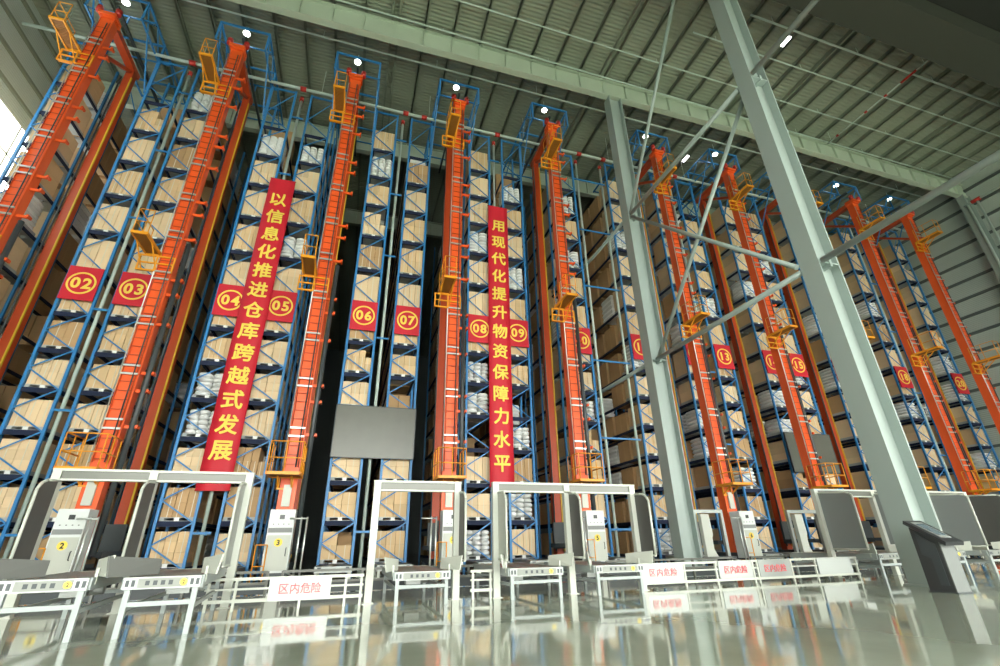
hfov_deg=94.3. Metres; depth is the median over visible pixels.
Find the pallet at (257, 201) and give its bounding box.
[241,190,266,226]
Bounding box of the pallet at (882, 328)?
[865,324,891,348]
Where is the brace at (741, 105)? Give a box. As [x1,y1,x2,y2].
[657,98,743,355]
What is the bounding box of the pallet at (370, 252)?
[358,244,382,276]
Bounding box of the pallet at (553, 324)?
[551,317,561,347]
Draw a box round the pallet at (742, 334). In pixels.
[721,320,748,339]
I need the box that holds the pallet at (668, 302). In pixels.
[662,291,682,322]
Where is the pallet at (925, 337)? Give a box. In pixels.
[918,330,946,356]
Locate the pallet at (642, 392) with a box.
[624,376,648,402]
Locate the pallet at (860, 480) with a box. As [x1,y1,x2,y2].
[851,471,875,489]
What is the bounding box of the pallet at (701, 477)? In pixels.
[693,466,715,489]
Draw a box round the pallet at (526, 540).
[508,529,535,558]
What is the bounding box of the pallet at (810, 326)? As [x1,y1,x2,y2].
[802,314,823,340]
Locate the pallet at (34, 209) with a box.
[0,189,43,236]
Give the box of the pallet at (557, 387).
[554,378,565,404]
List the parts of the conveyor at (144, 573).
leg, guide plate, rail, nameplate rail, leg, drive motor, leg, guide arm, guide plate, rail, leg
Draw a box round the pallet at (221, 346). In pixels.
[202,336,231,370]
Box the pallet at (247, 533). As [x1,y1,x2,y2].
[238,533,261,564]
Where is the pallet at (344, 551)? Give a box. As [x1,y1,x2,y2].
[320,532,350,563]
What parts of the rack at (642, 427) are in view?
shelf rail, shelf rail, shelf rail, shelf rail, shelf rail, shelf rail, shelf rail, shelf rail, shelf rail, shelf rail, shelf rail, shelf rail, shelf rail, shelf rail, shelf rail, shelf rail, shelf rail, shelf rail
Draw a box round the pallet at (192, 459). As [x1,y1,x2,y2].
[172,448,204,470]
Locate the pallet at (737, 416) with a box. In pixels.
[720,411,745,435]
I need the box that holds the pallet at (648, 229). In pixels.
[647,227,655,255]
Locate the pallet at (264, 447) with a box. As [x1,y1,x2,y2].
[247,422,280,450]
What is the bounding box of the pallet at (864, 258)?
[859,257,873,281]
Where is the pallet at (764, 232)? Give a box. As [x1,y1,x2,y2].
[761,232,781,255]
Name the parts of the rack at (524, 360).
shelf rail, shelf rail, shelf rail, shelf rail, shelf rail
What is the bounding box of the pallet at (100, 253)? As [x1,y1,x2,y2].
[76,238,127,285]
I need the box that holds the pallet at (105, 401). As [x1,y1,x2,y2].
[101,379,149,409]
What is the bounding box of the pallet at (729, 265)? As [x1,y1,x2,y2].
[722,253,747,280]
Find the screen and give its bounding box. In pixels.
[330,404,416,459]
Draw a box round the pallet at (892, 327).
[886,326,902,351]
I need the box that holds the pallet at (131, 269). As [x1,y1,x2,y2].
[128,247,162,274]
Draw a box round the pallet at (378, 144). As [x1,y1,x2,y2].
[373,130,394,163]
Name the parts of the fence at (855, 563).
post, post, rail, rail, post, post, rail, post, post, post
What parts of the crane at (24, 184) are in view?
safety rail, railing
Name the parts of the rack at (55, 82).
shelf rail, shelf rail, shelf rail, shelf rail, shelf rail, shelf rail, shelf rail, shelf rail, shelf rail, shelf rail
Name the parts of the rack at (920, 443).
shelf rail, shelf rail, shelf rail, shelf rail, shelf rail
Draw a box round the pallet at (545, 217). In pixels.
[543,207,552,237]
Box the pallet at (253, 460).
[234,447,268,482]
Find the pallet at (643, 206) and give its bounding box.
[643,206,648,227]
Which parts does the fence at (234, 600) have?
post, post, rail, rail, rail, post, post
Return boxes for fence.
[201,574,363,612]
[470,569,492,598]
[644,556,860,586]
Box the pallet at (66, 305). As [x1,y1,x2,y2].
[56,286,112,325]
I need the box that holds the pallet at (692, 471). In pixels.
[691,468,696,490]
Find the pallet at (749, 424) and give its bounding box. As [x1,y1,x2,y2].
[748,421,775,441]
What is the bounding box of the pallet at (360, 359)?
[345,349,370,381]
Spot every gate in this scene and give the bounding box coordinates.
[0,468,255,618]
[361,480,466,604]
[491,482,656,598]
[809,489,903,577]
[927,491,999,569]
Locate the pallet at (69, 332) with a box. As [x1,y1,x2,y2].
[41,320,98,359]
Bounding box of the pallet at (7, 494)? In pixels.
[0,487,33,522]
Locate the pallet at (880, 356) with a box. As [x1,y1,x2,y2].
[874,349,900,374]
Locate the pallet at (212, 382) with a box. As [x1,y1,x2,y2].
[192,372,222,405]
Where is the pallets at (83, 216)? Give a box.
[10,159,814,564]
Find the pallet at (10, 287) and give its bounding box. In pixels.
[0,285,22,329]
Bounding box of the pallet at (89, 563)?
[84,536,101,567]
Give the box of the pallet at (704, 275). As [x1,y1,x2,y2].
[688,270,712,298]
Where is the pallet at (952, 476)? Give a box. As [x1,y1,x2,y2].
[939,474,960,491]
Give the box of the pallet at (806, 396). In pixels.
[784,391,814,413]
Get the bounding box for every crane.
[0,1,139,380]
[38,37,252,574]
[248,67,365,582]
[421,94,470,574]
[530,117,607,561]
[635,144,762,563]
[696,163,859,558]
[758,190,931,549]
[822,195,999,548]
[873,211,999,494]
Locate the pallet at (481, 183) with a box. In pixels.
[466,176,487,203]
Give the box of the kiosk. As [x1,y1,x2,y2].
[903,521,973,593]
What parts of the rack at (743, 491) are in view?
shelf rail, shelf rail, shelf rail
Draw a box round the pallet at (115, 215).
[91,204,139,248]
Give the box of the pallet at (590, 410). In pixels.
[567,401,595,426]
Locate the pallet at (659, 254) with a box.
[653,238,671,267]
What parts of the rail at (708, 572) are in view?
kick plate, rail, post, rail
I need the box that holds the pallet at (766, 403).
[758,390,786,412]
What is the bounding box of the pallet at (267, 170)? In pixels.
[250,160,280,192]
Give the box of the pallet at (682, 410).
[676,388,693,412]
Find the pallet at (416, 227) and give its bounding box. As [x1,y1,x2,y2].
[403,218,424,250]
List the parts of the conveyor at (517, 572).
leg, rail, guide plate, leg, drive motor, nameplate rail, leg, guide plate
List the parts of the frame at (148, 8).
post, guide rail, post, post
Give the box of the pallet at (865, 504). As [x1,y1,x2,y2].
[859,498,874,519]
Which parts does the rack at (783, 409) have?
shelf rail, shelf rail, shelf rail, shelf rail, shelf rail, shelf rail, shelf rail, shelf rail, shelf rail, shelf rail, shelf rail, shelf rail, shelf rail, shelf rail, shelf rail, shelf rail, shelf rail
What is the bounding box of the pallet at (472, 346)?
[465,331,488,361]
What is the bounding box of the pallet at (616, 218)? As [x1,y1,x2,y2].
[602,204,622,233]
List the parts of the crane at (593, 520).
railing, safety rail, railing, railing, handrail, door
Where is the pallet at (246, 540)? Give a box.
[215,534,256,566]
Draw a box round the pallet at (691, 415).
[685,409,704,433]
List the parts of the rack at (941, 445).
shelf rail, shelf rail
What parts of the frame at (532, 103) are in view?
post, guide rail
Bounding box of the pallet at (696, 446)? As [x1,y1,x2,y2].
[690,437,709,461]
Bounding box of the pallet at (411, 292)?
[397,283,420,307]
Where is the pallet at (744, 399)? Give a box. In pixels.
[739,396,769,416]
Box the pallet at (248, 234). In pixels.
[232,224,258,261]
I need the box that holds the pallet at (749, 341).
[741,332,770,359]
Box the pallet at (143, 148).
[121,137,164,180]
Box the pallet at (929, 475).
[920,473,950,491]
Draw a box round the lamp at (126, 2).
[122,0,130,5]
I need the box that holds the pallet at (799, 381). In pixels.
[778,376,807,389]
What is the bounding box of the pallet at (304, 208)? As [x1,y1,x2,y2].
[287,198,315,239]
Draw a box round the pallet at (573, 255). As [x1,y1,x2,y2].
[556,250,580,276]
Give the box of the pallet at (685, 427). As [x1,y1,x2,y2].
[681,416,698,438]
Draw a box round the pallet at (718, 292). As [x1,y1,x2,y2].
[713,287,738,314]
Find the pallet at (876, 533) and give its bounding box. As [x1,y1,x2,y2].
[871,527,883,546]
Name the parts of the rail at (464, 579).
rail, rail, kick plate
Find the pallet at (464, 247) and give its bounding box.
[461,247,466,274]
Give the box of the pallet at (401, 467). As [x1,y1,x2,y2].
[382,459,408,480]
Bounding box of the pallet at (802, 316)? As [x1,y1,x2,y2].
[778,302,804,321]
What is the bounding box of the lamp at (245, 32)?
[243,27,250,36]
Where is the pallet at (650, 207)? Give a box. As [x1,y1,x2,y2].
[644,193,660,219]
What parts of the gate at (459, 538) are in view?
post, post, wing panel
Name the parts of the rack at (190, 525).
shelf rail, shelf rail, shelf rail, shelf rail, shelf rail, shelf rail, shelf rail, shelf rail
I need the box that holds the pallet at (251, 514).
[223,487,264,521]
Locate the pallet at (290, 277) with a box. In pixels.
[273,267,303,303]
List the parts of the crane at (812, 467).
railing, safety rail, railing, railing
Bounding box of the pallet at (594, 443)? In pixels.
[568,430,599,454]
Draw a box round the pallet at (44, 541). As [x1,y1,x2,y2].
[34,535,49,559]
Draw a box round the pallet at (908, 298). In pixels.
[900,286,925,309]
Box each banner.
[194,177,295,490]
[487,205,514,486]
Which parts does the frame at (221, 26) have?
post, guide rail, post, post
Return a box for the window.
[0,97,29,194]
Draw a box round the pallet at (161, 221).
[144,210,174,249]
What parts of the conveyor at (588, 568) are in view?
rail, guide plate, drive motor, leg, nameplate rail, guide plate, leg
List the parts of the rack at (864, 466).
shelf rail, shelf rail, shelf rail, shelf rail, shelf rail, shelf rail, shelf rail, shelf rail, shelf rail, shelf rail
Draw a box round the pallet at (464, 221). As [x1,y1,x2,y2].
[461,221,467,248]
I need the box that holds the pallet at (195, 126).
[177,117,205,147]
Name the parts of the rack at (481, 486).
shelf rail, shelf rail, shelf rail, shelf rail, shelf rail, shelf rail, shelf rail, shelf rail, shelf rail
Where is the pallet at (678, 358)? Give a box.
[672,350,693,381]
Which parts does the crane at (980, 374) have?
railing, safety rail, railing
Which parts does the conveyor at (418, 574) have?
leg, rail, guide plate, leg, drive motor, nameplate rail, rail, leg, guide plate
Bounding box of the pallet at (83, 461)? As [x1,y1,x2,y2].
[56,444,95,465]
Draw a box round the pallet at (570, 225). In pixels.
[553,220,577,251]
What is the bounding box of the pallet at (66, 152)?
[26,121,77,166]
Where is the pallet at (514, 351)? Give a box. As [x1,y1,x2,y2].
[511,346,526,364]
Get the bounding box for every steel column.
[604,95,703,566]
[708,0,941,586]
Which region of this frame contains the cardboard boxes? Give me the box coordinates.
[0,108,935,566]
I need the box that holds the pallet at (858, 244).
[853,242,864,258]
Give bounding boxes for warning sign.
[267,575,331,601]
[644,562,684,581]
[717,560,753,578]
[757,559,792,576]
[816,557,853,573]
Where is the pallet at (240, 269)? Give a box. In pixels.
[223,260,249,285]
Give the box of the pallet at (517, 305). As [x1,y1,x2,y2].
[509,298,524,319]
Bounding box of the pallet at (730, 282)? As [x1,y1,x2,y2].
[708,268,735,289]
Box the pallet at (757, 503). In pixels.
[738,496,765,518]
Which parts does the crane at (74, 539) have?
door, railing, railing, safety rail, railing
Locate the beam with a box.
[227,0,970,197]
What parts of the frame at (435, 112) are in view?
guide rail, post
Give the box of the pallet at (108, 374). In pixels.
[84,364,122,399]
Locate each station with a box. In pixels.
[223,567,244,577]
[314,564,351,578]
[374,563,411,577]
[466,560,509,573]
[514,559,547,562]
[608,557,625,562]
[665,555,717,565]
[762,553,783,558]
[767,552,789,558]
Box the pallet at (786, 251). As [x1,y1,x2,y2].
[780,243,795,267]
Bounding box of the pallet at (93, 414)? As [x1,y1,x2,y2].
[68,404,109,438]
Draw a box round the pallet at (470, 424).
[457,403,481,427]
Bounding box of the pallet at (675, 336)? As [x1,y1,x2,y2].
[669,324,685,350]
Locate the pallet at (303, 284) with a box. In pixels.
[297,284,305,318]
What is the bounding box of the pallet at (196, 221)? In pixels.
[188,204,202,237]
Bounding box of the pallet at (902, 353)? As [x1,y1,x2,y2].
[896,351,912,374]
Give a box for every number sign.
[57,265,104,301]
[111,272,153,306]
[211,283,244,316]
[266,290,297,322]
[349,300,377,331]
[394,305,419,335]
[468,314,488,343]
[510,319,528,347]
[574,327,591,354]
[630,334,643,359]
[685,344,690,364]
[713,344,734,369]
[762,350,776,373]
[788,353,808,376]
[893,366,913,388]
[950,373,969,393]
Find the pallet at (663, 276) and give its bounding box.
[657,264,676,294]
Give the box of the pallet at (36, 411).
[6,398,70,436]
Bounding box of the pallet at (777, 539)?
[769,529,792,548]
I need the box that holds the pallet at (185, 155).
[166,144,196,179]
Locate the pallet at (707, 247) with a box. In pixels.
[703,244,725,266]
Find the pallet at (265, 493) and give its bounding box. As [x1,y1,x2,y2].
[247,493,269,523]
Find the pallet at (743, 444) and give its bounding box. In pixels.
[726,438,752,460]
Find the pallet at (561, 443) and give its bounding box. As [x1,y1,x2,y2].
[558,437,586,461]
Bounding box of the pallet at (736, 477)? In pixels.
[732,467,759,489]
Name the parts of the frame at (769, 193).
guide rail, post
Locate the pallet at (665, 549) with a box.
[653,528,672,554]
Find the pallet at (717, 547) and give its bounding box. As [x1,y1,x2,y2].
[712,529,721,551]
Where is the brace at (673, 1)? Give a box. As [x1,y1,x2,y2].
[629,0,674,211]
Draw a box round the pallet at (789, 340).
[783,334,796,353]
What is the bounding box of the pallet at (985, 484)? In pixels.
[980,476,999,493]
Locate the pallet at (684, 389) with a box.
[678,380,699,406]
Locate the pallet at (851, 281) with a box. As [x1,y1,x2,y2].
[845,275,871,300]
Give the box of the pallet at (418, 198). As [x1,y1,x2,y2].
[405,190,425,220]
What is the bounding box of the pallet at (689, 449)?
[686,443,703,465]
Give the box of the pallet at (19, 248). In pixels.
[0,237,27,274]
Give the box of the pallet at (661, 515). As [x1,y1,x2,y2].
[647,495,667,519]
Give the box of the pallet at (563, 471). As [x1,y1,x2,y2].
[560,465,571,482]
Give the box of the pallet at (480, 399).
[464,392,488,420]
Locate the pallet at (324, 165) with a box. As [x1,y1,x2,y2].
[320,165,325,193]
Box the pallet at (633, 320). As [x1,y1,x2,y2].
[616,312,639,344]
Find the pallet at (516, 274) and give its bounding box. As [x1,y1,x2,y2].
[509,268,523,298]
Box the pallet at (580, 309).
[559,305,586,330]
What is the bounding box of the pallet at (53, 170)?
[6,151,63,199]
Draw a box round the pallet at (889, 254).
[882,245,905,268]
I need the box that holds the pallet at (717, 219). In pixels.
[710,206,734,233]
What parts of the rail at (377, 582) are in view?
rail, rail, kick plate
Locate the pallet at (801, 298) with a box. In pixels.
[794,288,814,315]
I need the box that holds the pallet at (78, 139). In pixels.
[73,118,99,154]
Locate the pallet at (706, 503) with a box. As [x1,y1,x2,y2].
[699,497,719,519]
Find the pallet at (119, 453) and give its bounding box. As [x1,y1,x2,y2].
[83,453,127,483]
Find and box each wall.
[0,0,215,538]
[181,349,628,555]
[658,160,999,528]
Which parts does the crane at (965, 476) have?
railing, safety rail, railing, railing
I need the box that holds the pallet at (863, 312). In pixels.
[855,301,881,324]
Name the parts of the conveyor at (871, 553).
leg, rail, guide plate, leg, nameplate rail, guide plate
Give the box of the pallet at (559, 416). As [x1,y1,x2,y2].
[556,407,583,432]
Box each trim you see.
[102,80,831,236]
[245,192,441,238]
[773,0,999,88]
[927,0,999,31]
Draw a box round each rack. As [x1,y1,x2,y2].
[0,40,138,534]
[0,59,188,549]
[35,69,248,566]
[144,86,302,568]
[211,95,335,576]
[316,110,406,573]
[362,118,432,562]
[418,133,498,570]
[467,139,538,562]
[508,154,640,558]
[549,163,673,562]
[591,175,730,558]
[610,180,777,552]
[691,190,819,558]
[711,196,841,528]
[756,206,875,526]
[773,443,876,527]
[776,218,954,528]
[851,221,962,526]
[871,230,999,525]
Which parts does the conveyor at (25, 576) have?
leg, guide plate, rail, nameplate rail, leg, leg, drive motor, guide arm, guide plate, rail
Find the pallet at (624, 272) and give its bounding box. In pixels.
[609,255,631,286]
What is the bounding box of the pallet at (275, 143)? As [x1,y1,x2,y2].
[257,134,286,172]
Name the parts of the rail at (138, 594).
post, rail, kick plate, rail, post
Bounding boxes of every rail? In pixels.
[0,571,269,604]
[281,566,436,591]
[442,561,602,586]
[605,557,732,576]
[750,555,902,573]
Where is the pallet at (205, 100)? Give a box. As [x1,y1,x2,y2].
[188,92,214,120]
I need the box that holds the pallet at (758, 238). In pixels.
[742,233,766,254]
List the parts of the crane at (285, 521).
handrail, door, railing, railing, safety rail, railing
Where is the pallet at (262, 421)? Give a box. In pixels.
[241,410,277,444]
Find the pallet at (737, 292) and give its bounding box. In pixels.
[730,280,755,305]
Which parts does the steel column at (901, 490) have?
plate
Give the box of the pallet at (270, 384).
[249,374,284,409]
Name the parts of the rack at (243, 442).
shelf rail, shelf rail, shelf rail, shelf rail, shelf rail, shelf rail, shelf rail, shelf rail, shelf rail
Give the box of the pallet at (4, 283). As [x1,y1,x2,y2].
[0,277,9,303]
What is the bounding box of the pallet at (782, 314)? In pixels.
[763,307,788,332]
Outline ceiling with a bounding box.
[32,0,999,358]
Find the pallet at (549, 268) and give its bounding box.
[546,259,556,289]
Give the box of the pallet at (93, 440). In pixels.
[90,416,138,445]
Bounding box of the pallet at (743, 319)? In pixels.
[734,302,762,332]
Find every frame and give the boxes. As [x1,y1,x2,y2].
[84,0,185,112]
[215,21,283,136]
[329,51,380,155]
[424,78,478,172]
[503,102,567,193]
[593,129,670,202]
[671,148,740,219]
[694,510,736,565]
[727,171,786,230]
[773,181,861,242]
[784,510,826,560]
[828,195,914,254]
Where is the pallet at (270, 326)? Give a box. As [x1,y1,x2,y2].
[264,311,297,341]
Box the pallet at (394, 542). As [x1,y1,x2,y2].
[375,531,404,561]
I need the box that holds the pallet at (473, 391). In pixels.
[458,374,481,394]
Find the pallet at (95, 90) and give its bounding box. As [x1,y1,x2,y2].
[59,65,104,107]
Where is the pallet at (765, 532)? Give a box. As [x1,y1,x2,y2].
[756,527,774,551]
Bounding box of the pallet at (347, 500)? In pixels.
[325,492,356,520]
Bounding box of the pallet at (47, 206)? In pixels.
[39,182,66,217]
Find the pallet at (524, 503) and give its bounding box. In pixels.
[506,494,533,520]
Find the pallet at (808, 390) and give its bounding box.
[801,377,830,400]
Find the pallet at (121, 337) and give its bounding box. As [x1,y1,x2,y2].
[98,325,135,363]
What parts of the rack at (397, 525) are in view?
shelf rail, shelf rail, shelf rail, shelf rail, shelf rail, shelf rail, shelf rail, shelf rail, shelf rail, shelf rail, shelf rail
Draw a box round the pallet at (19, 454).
[0,439,56,478]
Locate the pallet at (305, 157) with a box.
[300,146,324,174]
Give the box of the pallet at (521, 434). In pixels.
[513,427,530,454]
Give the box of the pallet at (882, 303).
[875,301,892,327]
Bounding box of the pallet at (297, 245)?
[280,236,307,269]
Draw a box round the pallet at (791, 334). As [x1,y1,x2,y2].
[785,322,812,348]
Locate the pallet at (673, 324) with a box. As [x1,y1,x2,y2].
[660,301,677,328]
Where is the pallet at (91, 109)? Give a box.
[88,92,111,125]
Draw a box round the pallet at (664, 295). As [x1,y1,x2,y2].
[656,276,666,300]
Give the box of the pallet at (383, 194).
[366,184,388,220]
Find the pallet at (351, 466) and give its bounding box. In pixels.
[330,458,360,480]
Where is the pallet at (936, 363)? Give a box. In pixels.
[929,356,954,380]
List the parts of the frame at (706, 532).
post, rail, post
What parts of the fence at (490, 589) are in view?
post, rail, rail, rail, post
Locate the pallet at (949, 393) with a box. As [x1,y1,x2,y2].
[941,384,969,405]
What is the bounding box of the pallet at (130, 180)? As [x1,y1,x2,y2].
[107,169,152,213]
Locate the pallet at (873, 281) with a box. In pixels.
[867,279,882,303]
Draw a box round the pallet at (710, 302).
[695,297,719,325]
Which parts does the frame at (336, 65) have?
guide rail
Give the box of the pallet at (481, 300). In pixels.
[465,291,488,326]
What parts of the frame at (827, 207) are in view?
guide rail, post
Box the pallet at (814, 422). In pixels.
[789,416,821,433]
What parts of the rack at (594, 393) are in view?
shelf rail, shelf rail, shelf rail, shelf rail, shelf rail, shelf rail, shelf rail, shelf rail, shelf rail, shelf rail, shelf rail, shelf rail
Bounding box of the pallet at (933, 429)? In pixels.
[925,425,940,446]
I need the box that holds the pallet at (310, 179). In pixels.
[294,169,320,205]
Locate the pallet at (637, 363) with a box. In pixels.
[622,345,644,376]
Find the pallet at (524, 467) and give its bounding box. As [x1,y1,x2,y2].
[514,458,532,482]
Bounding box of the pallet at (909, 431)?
[902,424,931,445]
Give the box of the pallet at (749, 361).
[729,343,755,366]
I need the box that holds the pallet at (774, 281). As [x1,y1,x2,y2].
[771,276,795,299]
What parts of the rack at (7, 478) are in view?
shelf rail, shelf rail, shelf rail, shelf rail, shelf rail, shelf rail, shelf rail, shelf rail, shelf rail, shelf rail, shelf rail, shelf rail, shelf rail, shelf rail, shelf rail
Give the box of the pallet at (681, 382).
[671,358,685,387]
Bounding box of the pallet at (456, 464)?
[456,464,477,489]
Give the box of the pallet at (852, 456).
[843,446,866,465]
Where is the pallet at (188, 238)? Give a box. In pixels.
[178,238,190,269]
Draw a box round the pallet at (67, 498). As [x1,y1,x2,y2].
[48,485,81,521]
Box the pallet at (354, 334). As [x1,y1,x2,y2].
[349,329,373,351]
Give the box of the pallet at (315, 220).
[295,220,316,250]
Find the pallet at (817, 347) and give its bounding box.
[810,339,832,367]
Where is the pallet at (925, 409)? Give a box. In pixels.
[914,404,932,424]
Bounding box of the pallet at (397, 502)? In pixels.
[378,492,407,520]
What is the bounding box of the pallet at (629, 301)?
[613,285,635,314]
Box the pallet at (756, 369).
[748,359,779,388]
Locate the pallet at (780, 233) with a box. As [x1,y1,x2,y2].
[772,220,788,246]
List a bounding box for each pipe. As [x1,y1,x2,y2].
[2,71,192,558]
[21,11,905,231]
[183,0,932,199]
[193,96,303,567]
[336,0,951,177]
[357,120,404,573]
[455,0,977,162]
[492,141,500,560]
[574,160,619,556]
[577,222,622,276]
[586,365,644,401]
[598,165,654,562]
[629,88,738,214]
[655,270,802,360]
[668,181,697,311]
[693,31,999,136]
[750,0,818,74]
[750,14,999,106]
[820,149,999,262]
[827,58,928,143]
[848,224,955,491]
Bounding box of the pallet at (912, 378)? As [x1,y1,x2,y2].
[906,377,923,402]
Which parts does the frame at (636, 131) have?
guide rail, post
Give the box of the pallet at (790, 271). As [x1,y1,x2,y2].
[786,263,806,290]
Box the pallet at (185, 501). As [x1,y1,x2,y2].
[159,487,208,522]
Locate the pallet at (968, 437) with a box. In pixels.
[959,428,989,447]
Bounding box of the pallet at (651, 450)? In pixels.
[632,433,657,459]
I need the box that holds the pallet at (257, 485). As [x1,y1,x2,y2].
[254,456,274,486]
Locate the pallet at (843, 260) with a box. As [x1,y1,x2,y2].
[837,253,863,278]
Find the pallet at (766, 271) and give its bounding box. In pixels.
[749,260,773,281]
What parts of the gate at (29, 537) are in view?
post, wing panel, post, wing panel, wing panel, post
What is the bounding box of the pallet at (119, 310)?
[111,304,142,327]
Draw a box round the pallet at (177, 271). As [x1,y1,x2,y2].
[166,271,180,305]
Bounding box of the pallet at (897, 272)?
[891,265,915,288]
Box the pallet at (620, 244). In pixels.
[607,231,626,258]
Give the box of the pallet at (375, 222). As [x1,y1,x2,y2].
[362,212,384,249]
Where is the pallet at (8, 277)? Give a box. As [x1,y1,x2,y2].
[0,247,39,289]
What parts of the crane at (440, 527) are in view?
handrail, railing, safety rail, railing, door, railing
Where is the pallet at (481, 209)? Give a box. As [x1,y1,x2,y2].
[465,200,487,234]
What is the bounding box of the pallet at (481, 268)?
[464,260,487,294]
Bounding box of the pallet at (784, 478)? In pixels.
[775,470,808,491]
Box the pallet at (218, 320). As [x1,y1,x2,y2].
[211,315,236,338]
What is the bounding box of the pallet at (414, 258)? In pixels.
[399,248,422,284]
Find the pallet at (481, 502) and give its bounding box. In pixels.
[466,493,489,519]
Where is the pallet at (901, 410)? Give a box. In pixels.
[893,402,921,422]
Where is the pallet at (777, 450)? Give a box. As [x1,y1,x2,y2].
[768,440,788,464]
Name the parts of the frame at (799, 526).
post, post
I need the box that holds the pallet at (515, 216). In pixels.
[507,209,521,236]
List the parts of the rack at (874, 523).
shelf rail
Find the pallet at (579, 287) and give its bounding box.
[557,277,583,304]
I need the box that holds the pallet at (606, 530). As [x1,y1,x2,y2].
[605,528,609,555]
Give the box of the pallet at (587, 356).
[562,353,590,370]
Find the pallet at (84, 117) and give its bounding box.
[43,91,91,135]
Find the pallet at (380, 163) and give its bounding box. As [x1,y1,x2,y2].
[370,157,391,186]
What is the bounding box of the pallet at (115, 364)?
[114,345,159,371]
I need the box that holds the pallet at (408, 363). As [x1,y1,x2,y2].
[391,354,415,385]
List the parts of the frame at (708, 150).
guide rail, post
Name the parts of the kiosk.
panel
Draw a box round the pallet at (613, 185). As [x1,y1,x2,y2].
[599,180,619,210]
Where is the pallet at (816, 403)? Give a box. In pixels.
[810,403,837,422]
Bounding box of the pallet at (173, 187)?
[154,177,185,213]
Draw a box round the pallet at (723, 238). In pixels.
[716,230,741,256]
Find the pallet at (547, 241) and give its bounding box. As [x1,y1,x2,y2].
[545,232,554,262]
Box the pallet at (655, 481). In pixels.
[636,464,662,488]
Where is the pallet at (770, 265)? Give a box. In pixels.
[763,254,786,275]
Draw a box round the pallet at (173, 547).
[149,531,197,567]
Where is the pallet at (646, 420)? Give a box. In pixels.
[628,404,653,430]
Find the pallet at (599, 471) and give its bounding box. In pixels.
[571,460,602,483]
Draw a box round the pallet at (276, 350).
[257,340,290,375]
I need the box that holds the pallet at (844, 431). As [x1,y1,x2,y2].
[835,419,857,442]
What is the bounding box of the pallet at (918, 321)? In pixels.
[908,307,935,332]
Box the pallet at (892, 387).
[883,375,912,400]
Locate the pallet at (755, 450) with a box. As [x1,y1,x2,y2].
[751,448,783,467]
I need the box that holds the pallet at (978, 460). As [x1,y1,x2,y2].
[970,453,999,470]
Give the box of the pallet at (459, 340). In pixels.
[459,340,481,363]
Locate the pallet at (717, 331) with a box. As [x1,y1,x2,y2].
[701,324,724,354]
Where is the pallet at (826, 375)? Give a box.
[819,368,842,394]
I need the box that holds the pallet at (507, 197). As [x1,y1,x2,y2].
[499,186,519,210]
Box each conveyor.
[0,555,129,642]
[106,554,225,638]
[382,555,462,606]
[474,553,573,599]
[544,551,652,595]
[789,543,901,578]
[839,541,972,573]
[899,542,999,572]
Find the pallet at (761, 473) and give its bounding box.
[755,471,778,493]
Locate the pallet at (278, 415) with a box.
[254,387,287,416]
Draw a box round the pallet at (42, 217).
[18,211,56,252]
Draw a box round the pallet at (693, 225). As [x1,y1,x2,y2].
[678,220,697,247]
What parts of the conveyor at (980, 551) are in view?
rail, guide plate, leg, nameplate rail, guide plate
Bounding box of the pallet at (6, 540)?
[0,533,16,558]
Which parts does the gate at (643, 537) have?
post, wing panel, post, wing panel, post, wing panel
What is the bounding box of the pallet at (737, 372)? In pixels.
[732,370,763,394]
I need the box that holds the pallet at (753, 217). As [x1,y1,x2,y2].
[736,213,760,233]
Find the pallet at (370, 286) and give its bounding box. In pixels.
[354,274,379,302]
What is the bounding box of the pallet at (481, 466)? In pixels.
[463,456,489,483]
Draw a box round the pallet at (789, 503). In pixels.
[782,497,814,519]
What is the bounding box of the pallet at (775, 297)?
[754,282,781,304]
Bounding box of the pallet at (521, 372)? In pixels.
[511,365,527,393]
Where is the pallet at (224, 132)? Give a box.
[216,122,227,151]
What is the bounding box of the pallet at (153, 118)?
[134,109,171,150]
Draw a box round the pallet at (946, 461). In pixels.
[935,451,950,467]
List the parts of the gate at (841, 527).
post, wing panel, wing panel, post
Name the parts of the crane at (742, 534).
railing, safety rail, railing, railing, handrail, door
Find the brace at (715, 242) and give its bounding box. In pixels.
[630,215,798,269]
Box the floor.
[0,554,999,665]
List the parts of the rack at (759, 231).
shelf rail, shelf rail, shelf rail, shelf rail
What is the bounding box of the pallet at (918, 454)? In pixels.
[911,448,940,468]
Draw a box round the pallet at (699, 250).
[684,244,706,272]
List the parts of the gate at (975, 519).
wing panel, post, wing panel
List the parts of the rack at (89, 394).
shelf rail, shelf rail, shelf rail, shelf rail, shelf rail, shelf rail, shelf rail, shelf rail, shelf rail, shelf rail, shelf rail, shelf rail, shelf rail, shelf rail, shelf rail, shelf rail, shelf rail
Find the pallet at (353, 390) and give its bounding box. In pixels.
[341,381,368,405]
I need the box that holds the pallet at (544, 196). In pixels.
[541,185,562,213]
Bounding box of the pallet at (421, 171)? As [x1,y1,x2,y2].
[407,162,427,192]
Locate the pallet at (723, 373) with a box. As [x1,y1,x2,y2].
[708,354,733,384]
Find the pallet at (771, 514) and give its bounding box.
[763,501,784,520]
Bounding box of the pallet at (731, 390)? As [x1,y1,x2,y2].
[714,385,739,409]
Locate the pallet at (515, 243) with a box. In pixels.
[508,235,522,268]
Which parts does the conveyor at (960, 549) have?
guide plate, leg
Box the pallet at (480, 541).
[466,530,489,559]
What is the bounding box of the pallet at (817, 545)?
[793,527,822,548]
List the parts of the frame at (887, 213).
guide rail, post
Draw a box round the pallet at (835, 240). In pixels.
[829,232,854,256]
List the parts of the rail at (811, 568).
rail, kick plate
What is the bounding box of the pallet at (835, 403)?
[827,395,849,417]
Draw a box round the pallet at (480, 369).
[464,362,488,390]

